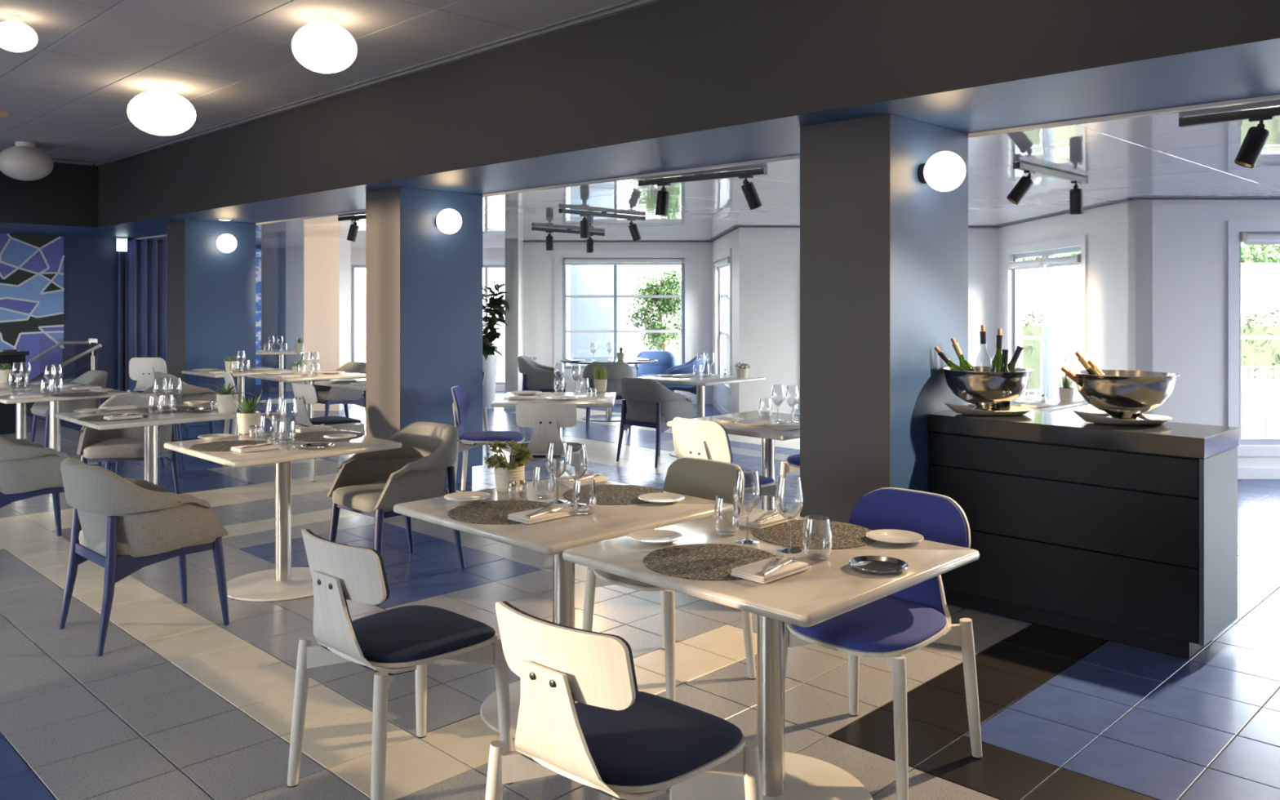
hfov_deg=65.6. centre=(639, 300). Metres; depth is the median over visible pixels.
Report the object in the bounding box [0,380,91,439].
dining table
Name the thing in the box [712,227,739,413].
wall
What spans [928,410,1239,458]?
countertop
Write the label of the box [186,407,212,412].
metal dish
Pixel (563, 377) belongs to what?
water glass
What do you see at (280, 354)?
dining table
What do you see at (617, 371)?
armchair
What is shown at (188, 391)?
armchair
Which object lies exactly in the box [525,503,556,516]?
fork
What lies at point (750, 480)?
cushion
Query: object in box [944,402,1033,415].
tray
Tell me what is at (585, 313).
window pane
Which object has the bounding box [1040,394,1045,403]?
shaker
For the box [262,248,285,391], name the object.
wall panel
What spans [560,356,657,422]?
round table
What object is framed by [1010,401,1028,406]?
plate
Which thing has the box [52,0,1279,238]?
beam
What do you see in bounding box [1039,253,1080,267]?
roller blind
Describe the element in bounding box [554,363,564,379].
bowl
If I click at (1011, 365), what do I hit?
wine bottle
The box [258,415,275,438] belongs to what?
water glass
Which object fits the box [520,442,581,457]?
cushion
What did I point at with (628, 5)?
trim
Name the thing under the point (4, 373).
potted plant
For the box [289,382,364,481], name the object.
dining chair
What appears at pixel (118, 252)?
trim
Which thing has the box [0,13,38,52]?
ceiling lamp
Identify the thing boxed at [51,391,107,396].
placemat
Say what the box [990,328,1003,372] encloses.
wine bottle
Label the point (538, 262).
wall
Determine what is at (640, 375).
cushion
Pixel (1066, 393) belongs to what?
potted plant
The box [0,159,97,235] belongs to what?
wall
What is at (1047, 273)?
window
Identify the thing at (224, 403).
potted plant
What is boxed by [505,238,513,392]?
wall
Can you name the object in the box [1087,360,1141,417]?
wine bottle
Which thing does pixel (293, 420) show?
water glass
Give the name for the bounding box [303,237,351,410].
wall pier
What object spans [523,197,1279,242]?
trim
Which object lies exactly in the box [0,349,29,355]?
countertop
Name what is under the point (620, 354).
potted plant
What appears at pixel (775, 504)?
bowl
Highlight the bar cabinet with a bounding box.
[928,410,1239,658]
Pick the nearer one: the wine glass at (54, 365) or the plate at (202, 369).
the wine glass at (54, 365)
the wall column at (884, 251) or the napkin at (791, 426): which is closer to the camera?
the wall column at (884, 251)
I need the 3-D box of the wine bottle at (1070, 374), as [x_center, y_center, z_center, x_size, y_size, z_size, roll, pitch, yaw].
[2.069,0.421,4.533,0.281,0.236,0.074,0,0,6]
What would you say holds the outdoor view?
on the terrace
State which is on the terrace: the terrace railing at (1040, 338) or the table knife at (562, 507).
the terrace railing at (1040, 338)
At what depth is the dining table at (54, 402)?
8.06 m
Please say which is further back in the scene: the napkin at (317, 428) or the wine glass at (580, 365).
the wine glass at (580, 365)
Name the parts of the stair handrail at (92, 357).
rail, post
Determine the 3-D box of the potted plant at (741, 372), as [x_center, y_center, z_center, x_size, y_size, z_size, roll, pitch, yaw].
[0.999,0.672,9.681,0.167,0.155,0.154,0,0,14]
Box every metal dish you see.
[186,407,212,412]
[301,442,334,449]
[848,555,908,574]
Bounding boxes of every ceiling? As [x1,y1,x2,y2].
[0,0,627,162]
[134,94,1279,248]
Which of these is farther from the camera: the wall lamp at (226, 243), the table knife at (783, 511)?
the wall lamp at (226, 243)
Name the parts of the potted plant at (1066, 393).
pot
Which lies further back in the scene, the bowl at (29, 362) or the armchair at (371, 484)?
the bowl at (29, 362)
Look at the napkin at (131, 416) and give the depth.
6.26 m
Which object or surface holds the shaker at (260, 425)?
on the dining table at (284, 582)
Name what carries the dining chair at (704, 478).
on the floor
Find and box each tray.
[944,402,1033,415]
[1072,410,1172,425]
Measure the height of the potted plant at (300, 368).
0.159 m
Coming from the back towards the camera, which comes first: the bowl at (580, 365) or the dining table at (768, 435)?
the bowl at (580, 365)
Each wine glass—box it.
[11,362,23,389]
[19,361,31,388]
[44,364,56,392]
[49,364,62,391]
[152,378,167,411]
[167,377,182,410]
[265,397,282,439]
[280,398,297,440]
[545,441,568,503]
[554,363,564,389]
[564,444,587,507]
[570,364,581,392]
[733,469,761,545]
[770,385,785,421]
[774,475,804,553]
[784,385,799,422]
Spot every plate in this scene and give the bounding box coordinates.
[29,381,50,384]
[58,383,81,386]
[73,408,102,413]
[88,388,113,391]
[182,400,208,404]
[192,368,217,371]
[197,433,232,439]
[248,368,274,371]
[262,372,280,374]
[318,370,344,373]
[323,433,356,439]
[329,378,358,382]
[443,491,490,502]
[509,390,542,395]
[544,395,577,399]
[626,528,683,544]
[637,492,684,503]
[657,374,675,377]
[715,417,744,422]
[735,419,777,426]
[866,528,924,544]
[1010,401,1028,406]
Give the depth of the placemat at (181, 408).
6.87 m
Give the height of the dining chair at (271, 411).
0.835 m
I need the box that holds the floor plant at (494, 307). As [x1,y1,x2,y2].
[482,281,509,408]
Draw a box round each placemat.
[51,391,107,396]
[77,413,147,422]
[134,405,198,412]
[189,440,271,451]
[288,431,363,440]
[330,380,365,384]
[448,500,556,524]
[563,484,665,505]
[642,543,775,580]
[752,520,875,549]
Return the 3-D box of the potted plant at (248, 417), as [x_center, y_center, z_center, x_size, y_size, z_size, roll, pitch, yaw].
[-2.234,0.642,5.634,0.168,0.215,0.176,0,0,45]
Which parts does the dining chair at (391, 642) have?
leg, backrest, leg, rail, leg, leg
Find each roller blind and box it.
[561,257,684,265]
[713,257,729,268]
[1007,257,1044,270]
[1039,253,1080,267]
[1239,232,1279,244]
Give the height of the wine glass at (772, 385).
0.222 m
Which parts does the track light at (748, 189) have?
spot arm, rail, spot arm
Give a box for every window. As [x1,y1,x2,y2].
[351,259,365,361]
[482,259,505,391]
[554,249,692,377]
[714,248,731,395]
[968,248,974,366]
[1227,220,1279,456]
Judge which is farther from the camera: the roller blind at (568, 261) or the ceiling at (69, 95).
the roller blind at (568, 261)
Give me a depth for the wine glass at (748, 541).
3.07 m
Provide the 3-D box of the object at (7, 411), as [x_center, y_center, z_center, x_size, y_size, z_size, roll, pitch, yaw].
[-7.538,1.038,11.070,0.560,0.925,1.140,0,0,45]
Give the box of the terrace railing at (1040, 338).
[1022,336,1279,397]
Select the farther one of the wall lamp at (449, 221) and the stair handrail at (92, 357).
the stair handrail at (92, 357)
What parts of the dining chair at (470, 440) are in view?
backrest, leg, leg, rail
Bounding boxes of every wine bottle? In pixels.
[933,346,966,371]
[951,337,975,371]
[976,324,991,361]
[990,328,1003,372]
[994,349,1010,410]
[1007,345,1023,372]
[1061,366,1124,418]
[1075,351,1096,374]
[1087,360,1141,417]
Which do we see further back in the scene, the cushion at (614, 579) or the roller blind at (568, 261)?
the roller blind at (568, 261)
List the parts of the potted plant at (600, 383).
pot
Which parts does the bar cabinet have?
drawer, drawer, drawer, panel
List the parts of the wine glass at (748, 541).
stem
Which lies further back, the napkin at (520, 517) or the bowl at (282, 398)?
the bowl at (282, 398)
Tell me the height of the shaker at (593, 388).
0.066 m
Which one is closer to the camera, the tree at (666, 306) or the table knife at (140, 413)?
the table knife at (140, 413)
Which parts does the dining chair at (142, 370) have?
backrest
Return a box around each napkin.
[9,394,43,399]
[71,386,102,390]
[100,404,137,410]
[102,413,143,420]
[208,370,232,373]
[230,443,279,453]
[275,374,301,377]
[290,425,333,432]
[350,382,365,385]
[506,506,573,524]
[508,395,537,399]
[553,474,608,486]
[672,374,693,377]
[730,556,808,583]
[732,510,795,528]
[771,422,799,430]
[1020,402,1048,408]
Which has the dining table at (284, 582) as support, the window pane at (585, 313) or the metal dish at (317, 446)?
the metal dish at (317, 446)
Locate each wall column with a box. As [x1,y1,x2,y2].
[167,218,255,438]
[365,186,482,485]
[800,113,968,523]
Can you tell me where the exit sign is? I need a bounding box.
[115,236,128,251]
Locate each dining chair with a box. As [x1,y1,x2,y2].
[127,357,167,393]
[222,370,286,435]
[286,528,513,799]
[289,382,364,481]
[451,386,524,490]
[482,371,489,453]
[484,600,762,799]
[511,403,585,476]
[582,457,755,701]
[671,417,782,511]
[779,453,799,510]
[784,487,982,799]
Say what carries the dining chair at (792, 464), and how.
on the floor
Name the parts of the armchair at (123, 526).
leg, rail, cross rail, leg, backrest, rail, leg, leg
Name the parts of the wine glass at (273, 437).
stem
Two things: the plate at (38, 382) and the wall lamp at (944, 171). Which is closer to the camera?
the wall lamp at (944, 171)
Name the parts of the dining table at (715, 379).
plate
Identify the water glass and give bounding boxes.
[7,373,19,387]
[17,373,28,386]
[39,379,52,395]
[50,377,62,393]
[147,395,162,414]
[159,395,173,413]
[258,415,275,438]
[277,420,295,444]
[532,464,555,498]
[554,377,564,392]
[572,478,596,515]
[578,377,589,392]
[713,495,741,536]
[758,398,772,417]
[792,400,799,419]
[802,515,832,560]
[1024,388,1037,403]
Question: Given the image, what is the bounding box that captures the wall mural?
[0,232,64,413]
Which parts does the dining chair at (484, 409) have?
leg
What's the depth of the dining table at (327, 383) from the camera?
8.86 m
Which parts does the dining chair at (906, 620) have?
leg, leg, rail, leg, backrest, leg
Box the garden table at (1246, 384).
[1240,378,1279,413]
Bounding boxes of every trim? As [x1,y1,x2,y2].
[52,0,664,166]
[117,251,119,390]
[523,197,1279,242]
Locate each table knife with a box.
[111,413,142,417]
[241,442,277,448]
[528,506,565,517]
[571,473,601,481]
[757,510,785,522]
[761,556,795,574]
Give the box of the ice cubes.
[957,388,1011,399]
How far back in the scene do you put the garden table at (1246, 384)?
10.06 m
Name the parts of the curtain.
rail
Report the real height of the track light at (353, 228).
0.270 m
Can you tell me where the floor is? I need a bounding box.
[0,391,1279,799]
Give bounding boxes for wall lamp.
[216,233,236,253]
[435,208,462,234]
[917,151,965,191]
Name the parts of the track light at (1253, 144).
rail, spot arm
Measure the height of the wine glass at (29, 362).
0.222 m
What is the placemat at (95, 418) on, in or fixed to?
on the dining table at (150, 424)
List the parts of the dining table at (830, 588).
plate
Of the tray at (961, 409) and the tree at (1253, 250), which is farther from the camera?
the tree at (1253, 250)
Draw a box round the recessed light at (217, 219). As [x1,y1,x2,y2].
[217,218,232,220]
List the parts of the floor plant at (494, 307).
stem, planter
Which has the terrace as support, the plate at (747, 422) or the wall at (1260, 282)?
the wall at (1260, 282)
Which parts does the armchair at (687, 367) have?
rail, backrest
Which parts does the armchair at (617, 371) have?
leg, backrest, cross rail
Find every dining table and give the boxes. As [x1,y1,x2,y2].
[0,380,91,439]
[0,386,131,451]
[55,404,236,484]
[164,429,402,601]
[181,366,292,435]
[246,370,365,417]
[255,349,303,403]
[314,377,365,391]
[393,475,733,738]
[490,391,617,478]
[562,506,979,799]
[636,373,764,457]
[666,410,799,511]
[968,395,1088,412]
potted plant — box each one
[0,363,15,382]
[194,382,261,413]
[222,355,238,370]
[231,393,266,433]
[288,359,305,375]
[294,335,303,351]
[483,440,533,493]
[591,363,609,391]
[616,344,626,360]
[734,361,750,377]
[1057,374,1074,402]
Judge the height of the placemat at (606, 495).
0.002 m
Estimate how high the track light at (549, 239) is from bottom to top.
0.266 m
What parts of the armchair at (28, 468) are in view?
rail, backrest, leg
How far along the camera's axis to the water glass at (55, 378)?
8.03 m
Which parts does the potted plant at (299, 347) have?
pot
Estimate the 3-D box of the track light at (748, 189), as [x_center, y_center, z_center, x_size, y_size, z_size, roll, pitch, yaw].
[0.421,-0.727,6.764,1.046,0.269,0.141,0,0,37]
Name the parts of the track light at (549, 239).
rail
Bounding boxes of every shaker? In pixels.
[210,399,216,409]
[248,425,256,437]
[257,424,264,436]
[507,480,517,499]
[518,479,528,497]
[586,387,591,395]
[591,387,595,396]
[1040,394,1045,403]
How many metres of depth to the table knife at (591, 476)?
4.08 m
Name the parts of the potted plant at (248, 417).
pot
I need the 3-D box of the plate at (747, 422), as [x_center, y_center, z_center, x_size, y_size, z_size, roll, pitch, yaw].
[0.705,0.742,5.998,0.260,0.016,0.260,0,0,45]
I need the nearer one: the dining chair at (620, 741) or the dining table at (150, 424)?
the dining chair at (620, 741)
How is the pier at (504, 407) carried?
on the floor
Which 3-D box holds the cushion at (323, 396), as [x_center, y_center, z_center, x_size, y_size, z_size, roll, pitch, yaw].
[-3.445,1.071,11.218,0.475,0.088,0.520,0,0,45]
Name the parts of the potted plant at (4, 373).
pot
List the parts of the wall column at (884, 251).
panel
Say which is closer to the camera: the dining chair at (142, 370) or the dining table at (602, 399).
the dining table at (602, 399)
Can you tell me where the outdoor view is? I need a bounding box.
[1022,308,1279,395]
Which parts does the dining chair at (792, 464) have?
leg, rail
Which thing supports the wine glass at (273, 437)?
on the dining table at (284, 582)
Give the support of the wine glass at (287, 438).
on the dining table at (284, 582)
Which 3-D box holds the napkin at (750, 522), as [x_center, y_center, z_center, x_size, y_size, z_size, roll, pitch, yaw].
[0.421,0.739,3.352,0.120,0.016,0.205,0,0,45]
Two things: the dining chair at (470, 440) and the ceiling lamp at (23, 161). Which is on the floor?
the dining chair at (470, 440)
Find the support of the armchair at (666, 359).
on the floor
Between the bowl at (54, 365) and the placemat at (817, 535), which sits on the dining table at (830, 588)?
the placemat at (817, 535)
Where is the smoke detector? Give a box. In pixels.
[0,111,9,118]
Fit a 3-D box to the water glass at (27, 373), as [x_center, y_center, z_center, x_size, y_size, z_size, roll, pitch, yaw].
[-5.375,0.690,8.644,0.088,0.119,0.088,0,0,45]
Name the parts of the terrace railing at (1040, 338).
post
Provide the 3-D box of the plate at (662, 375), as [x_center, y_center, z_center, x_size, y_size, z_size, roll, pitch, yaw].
[0.263,0.742,9.779,0.176,0.016,0.176,0,0,45]
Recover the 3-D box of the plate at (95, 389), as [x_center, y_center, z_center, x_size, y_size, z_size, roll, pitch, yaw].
[-4.449,0.742,8.199,0.176,0.016,0.176,0,0,45]
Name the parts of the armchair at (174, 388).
leg, backrest, leg, leg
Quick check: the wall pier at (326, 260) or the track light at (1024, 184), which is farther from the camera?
the wall pier at (326, 260)
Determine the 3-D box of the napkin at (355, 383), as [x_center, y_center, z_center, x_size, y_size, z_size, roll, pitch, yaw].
[-2.466,0.739,8.849,0.120,0.016,0.205,0,0,45]
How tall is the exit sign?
0.200 m
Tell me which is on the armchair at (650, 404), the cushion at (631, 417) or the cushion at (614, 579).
the cushion at (631, 417)
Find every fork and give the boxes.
[242,441,271,447]
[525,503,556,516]
[569,471,594,480]
[755,508,776,520]
[757,554,783,573]
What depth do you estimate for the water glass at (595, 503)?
3.49 m
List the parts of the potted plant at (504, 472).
stem, pot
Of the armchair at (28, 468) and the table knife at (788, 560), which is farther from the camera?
the armchair at (28, 468)
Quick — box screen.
[565,267,566,365]
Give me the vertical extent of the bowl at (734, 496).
0.148 m
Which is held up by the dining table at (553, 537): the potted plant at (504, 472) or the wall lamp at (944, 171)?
the potted plant at (504, 472)
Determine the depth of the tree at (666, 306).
15.82 m
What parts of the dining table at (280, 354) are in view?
plate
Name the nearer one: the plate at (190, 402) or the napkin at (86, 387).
the plate at (190, 402)
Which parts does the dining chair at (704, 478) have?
leg, rail, leg, leg, backrest, leg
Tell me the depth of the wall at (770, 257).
11.51 m
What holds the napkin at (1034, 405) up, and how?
on the dining table at (1055, 404)
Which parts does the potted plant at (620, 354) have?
pot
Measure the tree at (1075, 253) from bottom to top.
5.711 m
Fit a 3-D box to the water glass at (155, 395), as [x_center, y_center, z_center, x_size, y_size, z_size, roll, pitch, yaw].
[-3.204,0.690,6.561,0.088,0.119,0.088,0,0,45]
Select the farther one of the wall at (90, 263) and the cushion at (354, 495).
the wall at (90, 263)
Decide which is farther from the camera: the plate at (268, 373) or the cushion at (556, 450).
the plate at (268, 373)
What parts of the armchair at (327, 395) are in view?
leg, leg, rail, backrest, leg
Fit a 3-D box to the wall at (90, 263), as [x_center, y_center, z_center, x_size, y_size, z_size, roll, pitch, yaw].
[-9.422,0.285,11.884,0.120,2.430,9.980,0,0,45]
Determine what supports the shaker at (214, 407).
on the dining table at (150, 424)
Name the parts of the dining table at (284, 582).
plate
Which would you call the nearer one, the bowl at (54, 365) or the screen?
the bowl at (54, 365)
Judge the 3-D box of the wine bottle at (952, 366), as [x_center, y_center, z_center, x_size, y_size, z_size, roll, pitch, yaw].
[1.586,0.363,4.928,0.247,0.273,0.073,0,0,3]
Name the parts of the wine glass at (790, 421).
stem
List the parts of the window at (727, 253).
frame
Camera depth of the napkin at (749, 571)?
2.70 m
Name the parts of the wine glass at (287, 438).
stem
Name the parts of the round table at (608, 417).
plate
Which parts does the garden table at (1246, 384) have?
leg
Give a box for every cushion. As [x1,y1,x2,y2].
[0,484,63,493]
[31,404,97,416]
[79,529,222,556]
[82,437,159,458]
[236,405,285,413]
[297,400,361,426]
[317,391,363,401]
[320,591,495,675]
[332,480,448,512]
[454,411,524,445]
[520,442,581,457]
[520,690,742,799]
[525,380,567,389]
[591,390,622,395]
[595,568,657,586]
[626,412,692,422]
[639,373,663,377]
[658,382,696,387]
[706,453,773,487]
[786,453,799,465]
[790,576,946,652]
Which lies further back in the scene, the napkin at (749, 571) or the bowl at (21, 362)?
the bowl at (21, 362)
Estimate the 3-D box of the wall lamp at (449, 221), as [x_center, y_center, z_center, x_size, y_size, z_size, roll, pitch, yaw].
[-1.521,-0.627,7.875,0.222,0.200,0.200,0,0,45]
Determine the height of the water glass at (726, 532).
0.119 m
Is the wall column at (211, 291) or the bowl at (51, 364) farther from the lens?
the wall column at (211, 291)
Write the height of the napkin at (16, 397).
0.016 m
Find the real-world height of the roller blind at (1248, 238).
0.098 m
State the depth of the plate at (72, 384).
8.64 m
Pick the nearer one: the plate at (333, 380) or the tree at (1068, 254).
the plate at (333, 380)
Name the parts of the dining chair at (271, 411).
leg, backrest, leg, rail, leg, leg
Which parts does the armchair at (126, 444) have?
leg, leg, cross rail, backrest, rail, leg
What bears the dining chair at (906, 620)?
on the floor
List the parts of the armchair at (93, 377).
leg, leg, backrest, leg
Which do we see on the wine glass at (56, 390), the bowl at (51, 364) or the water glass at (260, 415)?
the bowl at (51, 364)
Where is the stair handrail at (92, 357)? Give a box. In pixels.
[28,341,102,382]
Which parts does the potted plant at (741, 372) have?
pot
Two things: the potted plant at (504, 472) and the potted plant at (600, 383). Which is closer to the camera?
the potted plant at (504, 472)
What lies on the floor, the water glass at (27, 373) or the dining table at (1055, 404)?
the dining table at (1055, 404)
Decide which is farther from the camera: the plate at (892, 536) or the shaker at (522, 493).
the shaker at (522, 493)
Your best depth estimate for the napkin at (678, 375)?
9.64 m
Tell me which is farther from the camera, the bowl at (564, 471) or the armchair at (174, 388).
the armchair at (174, 388)
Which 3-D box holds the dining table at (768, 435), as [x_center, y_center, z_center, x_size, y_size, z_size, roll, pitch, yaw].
[0.793,1.125,6.147,0.900,0.749,0.900,0,0,45]
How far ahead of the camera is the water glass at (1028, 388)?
7.10 m
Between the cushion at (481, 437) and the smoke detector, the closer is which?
the cushion at (481, 437)
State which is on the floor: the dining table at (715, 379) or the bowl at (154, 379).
the dining table at (715, 379)
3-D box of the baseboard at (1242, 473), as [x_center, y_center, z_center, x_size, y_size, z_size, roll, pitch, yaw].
[1.391,1.455,12.277,17.182,0.090,2.997,0,0,37]
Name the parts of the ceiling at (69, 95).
panel, panel, panel, panel, panel, panel, panel, panel, panel, panel, panel, panel, panel, panel, panel, panel, panel, panel, panel, panel, panel, panel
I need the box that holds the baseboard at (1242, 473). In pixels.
[285,386,1279,479]
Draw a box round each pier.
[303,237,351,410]
[503,407,515,408]
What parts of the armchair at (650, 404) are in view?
leg, rail, cross rail, backrest, leg, rail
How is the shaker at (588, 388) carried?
on the dining table at (602, 399)
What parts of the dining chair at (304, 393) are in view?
leg, backrest, leg, rail, leg, leg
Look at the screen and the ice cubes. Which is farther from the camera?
the screen
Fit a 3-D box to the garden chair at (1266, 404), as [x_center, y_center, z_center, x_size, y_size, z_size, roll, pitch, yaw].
[7.150,1.181,11.213,0.486,0.839,0.471,0,0,0]
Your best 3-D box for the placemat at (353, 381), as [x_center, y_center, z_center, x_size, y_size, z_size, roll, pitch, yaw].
[-2.618,0.749,9.065,0.397,0.002,0.397,0,0,45]
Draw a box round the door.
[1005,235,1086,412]
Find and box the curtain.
[125,239,167,391]
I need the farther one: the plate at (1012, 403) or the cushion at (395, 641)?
the plate at (1012, 403)
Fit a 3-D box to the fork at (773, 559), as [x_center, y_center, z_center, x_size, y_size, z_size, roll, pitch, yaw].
[0.358,0.723,2.730,0.022,0.007,0.192,0,0,25]
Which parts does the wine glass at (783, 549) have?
stem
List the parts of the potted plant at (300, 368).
pot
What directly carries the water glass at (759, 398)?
on the dining table at (768, 435)
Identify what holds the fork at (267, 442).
on the napkin at (238, 449)
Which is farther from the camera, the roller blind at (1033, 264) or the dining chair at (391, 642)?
the roller blind at (1033, 264)
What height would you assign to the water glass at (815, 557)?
0.119 m
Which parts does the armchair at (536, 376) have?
leg, backrest, rail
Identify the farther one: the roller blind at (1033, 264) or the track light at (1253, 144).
the roller blind at (1033, 264)
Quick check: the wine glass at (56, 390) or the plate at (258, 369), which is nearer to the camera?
the wine glass at (56, 390)
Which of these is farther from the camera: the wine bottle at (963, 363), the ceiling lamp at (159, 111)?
the ceiling lamp at (159, 111)
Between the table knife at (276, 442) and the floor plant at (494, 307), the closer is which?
the table knife at (276, 442)
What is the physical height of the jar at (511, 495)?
0.049 m
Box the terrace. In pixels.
[355,317,1279,438]
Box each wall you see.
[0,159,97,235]
[63,235,262,403]
[285,248,505,386]
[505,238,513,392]
[505,238,519,393]
[510,238,523,391]
[523,242,712,397]
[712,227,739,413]
[739,227,998,414]
[998,200,1152,414]
[1022,262,1279,325]
[1127,200,1279,468]
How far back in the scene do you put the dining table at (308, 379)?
9.90 m
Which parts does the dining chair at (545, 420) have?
backrest, rail, leg, leg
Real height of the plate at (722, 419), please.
0.016 m
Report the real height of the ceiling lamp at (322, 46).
0.319 m
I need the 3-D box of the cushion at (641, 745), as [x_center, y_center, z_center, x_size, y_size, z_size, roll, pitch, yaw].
[-0.033,0.964,2.365,0.446,0.244,0.509,0,0,42]
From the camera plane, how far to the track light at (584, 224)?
9.60 m
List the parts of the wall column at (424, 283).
panel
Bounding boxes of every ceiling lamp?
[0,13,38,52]
[0,141,53,181]
[127,84,195,135]
[291,14,357,73]
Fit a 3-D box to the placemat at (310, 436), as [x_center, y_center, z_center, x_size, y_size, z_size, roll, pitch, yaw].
[-1.738,0.749,5.496,0.397,0.002,0.397,0,0,45]
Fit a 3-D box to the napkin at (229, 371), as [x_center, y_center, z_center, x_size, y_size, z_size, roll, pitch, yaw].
[-4.320,0.739,10.227,0.120,0.016,0.205,0,0,45]
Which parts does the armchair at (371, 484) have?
leg, cross rail, leg, rail, backrest, leg, leg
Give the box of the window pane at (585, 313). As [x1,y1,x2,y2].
[569,265,613,365]
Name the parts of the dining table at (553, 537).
plate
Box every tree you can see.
[623,265,680,355]
[1022,252,1078,261]
[1054,252,1080,257]
[1240,241,1279,262]
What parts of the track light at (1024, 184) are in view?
spot arm, rail, spot arm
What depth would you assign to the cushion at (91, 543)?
4.34 m
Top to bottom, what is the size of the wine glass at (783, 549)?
0.222 m
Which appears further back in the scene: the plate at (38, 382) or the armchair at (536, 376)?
the armchair at (536, 376)
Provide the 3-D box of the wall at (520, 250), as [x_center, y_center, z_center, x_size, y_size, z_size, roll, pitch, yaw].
[-1.750,0.295,14.075,0.120,2.410,0.650,0,0,0]
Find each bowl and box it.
[11,362,23,379]
[19,361,31,377]
[44,364,56,383]
[49,364,62,379]
[152,378,167,398]
[167,377,182,399]
[265,397,282,423]
[280,398,297,425]
[545,441,568,478]
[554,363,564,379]
[564,444,587,479]
[570,364,581,380]
[733,469,761,518]
[770,385,785,406]
[774,475,804,525]
[784,385,799,406]
[941,366,1033,410]
[1071,369,1179,419]
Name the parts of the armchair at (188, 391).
backrest, leg, leg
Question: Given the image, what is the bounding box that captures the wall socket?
[527,355,537,361]
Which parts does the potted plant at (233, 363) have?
pot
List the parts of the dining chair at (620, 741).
leg, backrest, rail, leg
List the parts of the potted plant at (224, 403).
pot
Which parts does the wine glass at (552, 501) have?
stem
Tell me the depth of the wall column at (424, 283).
7.92 m
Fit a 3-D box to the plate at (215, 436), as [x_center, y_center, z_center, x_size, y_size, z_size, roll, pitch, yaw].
[-2.306,0.742,5.390,0.176,0.016,0.176,0,0,45]
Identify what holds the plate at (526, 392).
on the dining table at (602, 399)
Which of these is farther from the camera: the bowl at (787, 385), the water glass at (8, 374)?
the water glass at (8, 374)
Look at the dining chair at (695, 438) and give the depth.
5.57 m
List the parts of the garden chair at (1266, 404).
seat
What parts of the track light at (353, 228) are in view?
rail, spot arm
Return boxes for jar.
[507,486,517,499]
[518,484,528,497]
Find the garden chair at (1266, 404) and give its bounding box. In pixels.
[1240,366,1279,438]
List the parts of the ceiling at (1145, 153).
gloss panel, gloss panel, gloss panel, gloss panel, gloss panel, gloss panel, gloss panel, gloss panel, gloss panel, gloss panel, gloss panel, gloss panel, gloss panel, gloss panel, gloss panel, gloss panel, gloss panel, gloss panel, gloss panel, gloss panel, gloss panel, gloss panel, gloss panel, gloss panel, gloss panel, gloss panel, gloss panel, gloss panel, gloss panel, gloss panel, gloss panel, gloss panel, gloss panel, gloss panel, gloss panel, gloss panel, gloss panel, gloss panel, gloss panel, gloss panel, gloss panel, gloss panel, gloss panel, gloss panel, gloss panel, gloss panel, gloss panel, gloss panel, gloss panel, gloss panel, gloss panel, gloss panel, gloss panel, gloss panel, gloss panel, gloss panel, gloss panel, gloss panel, gloss panel, gloss panel, gloss panel, gloss panel, gloss panel, gloss panel, gloss panel, gloss panel, gloss panel, gloss panel, gloss panel, gloss panel, gloss panel, gloss panel, gloss panel, gloss panel, gloss panel, gloss panel, gloss panel, gloss panel, gloss panel, gloss panel, gloss panel, gloss panel, gloss panel, gloss panel, gloss panel, gloss panel, gloss panel, gloss panel, gloss panel, gloss panel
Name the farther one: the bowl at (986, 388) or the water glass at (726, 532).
the bowl at (986, 388)
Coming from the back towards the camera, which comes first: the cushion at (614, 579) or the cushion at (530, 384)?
the cushion at (530, 384)
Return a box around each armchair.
[0,435,69,536]
[30,369,107,447]
[58,457,229,656]
[76,393,179,493]
[97,379,186,475]
[154,371,225,434]
[313,361,365,417]
[327,421,465,568]
[517,355,567,391]
[582,361,633,430]
[616,377,697,467]
[634,351,677,391]
[658,354,706,394]
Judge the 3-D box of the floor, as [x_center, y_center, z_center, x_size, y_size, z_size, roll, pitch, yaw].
[-1.561,1.530,8.141,18.891,0.060,15.750,0,0,45]
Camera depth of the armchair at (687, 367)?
12.65 m
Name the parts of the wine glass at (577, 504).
stem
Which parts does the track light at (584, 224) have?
spot arm, rail, spot arm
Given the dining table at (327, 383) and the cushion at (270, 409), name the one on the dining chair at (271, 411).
the cushion at (270, 409)
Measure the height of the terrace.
0.200 m
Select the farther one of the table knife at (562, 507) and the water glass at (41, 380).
the water glass at (41, 380)
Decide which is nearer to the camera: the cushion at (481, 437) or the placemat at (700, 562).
the placemat at (700, 562)
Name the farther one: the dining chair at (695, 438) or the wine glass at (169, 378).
the wine glass at (169, 378)
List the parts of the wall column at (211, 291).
panel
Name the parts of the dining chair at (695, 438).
backrest, rail, leg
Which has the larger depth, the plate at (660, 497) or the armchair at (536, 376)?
the armchair at (536, 376)
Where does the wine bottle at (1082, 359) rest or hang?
in the bowl at (1129, 393)
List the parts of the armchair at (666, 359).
backrest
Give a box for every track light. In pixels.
[337,214,365,241]
[531,226,604,253]
[559,208,645,241]
[638,168,767,216]
[1006,161,1088,214]
[1178,106,1279,168]
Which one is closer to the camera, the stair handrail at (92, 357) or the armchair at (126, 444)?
the armchair at (126, 444)
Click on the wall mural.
(32, 288)
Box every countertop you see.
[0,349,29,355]
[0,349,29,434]
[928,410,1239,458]
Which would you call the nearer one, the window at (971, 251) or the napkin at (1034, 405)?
the napkin at (1034, 405)
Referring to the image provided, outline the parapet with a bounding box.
[492,333,680,382]
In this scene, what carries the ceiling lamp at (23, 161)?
attached to the ceiling at (69, 95)

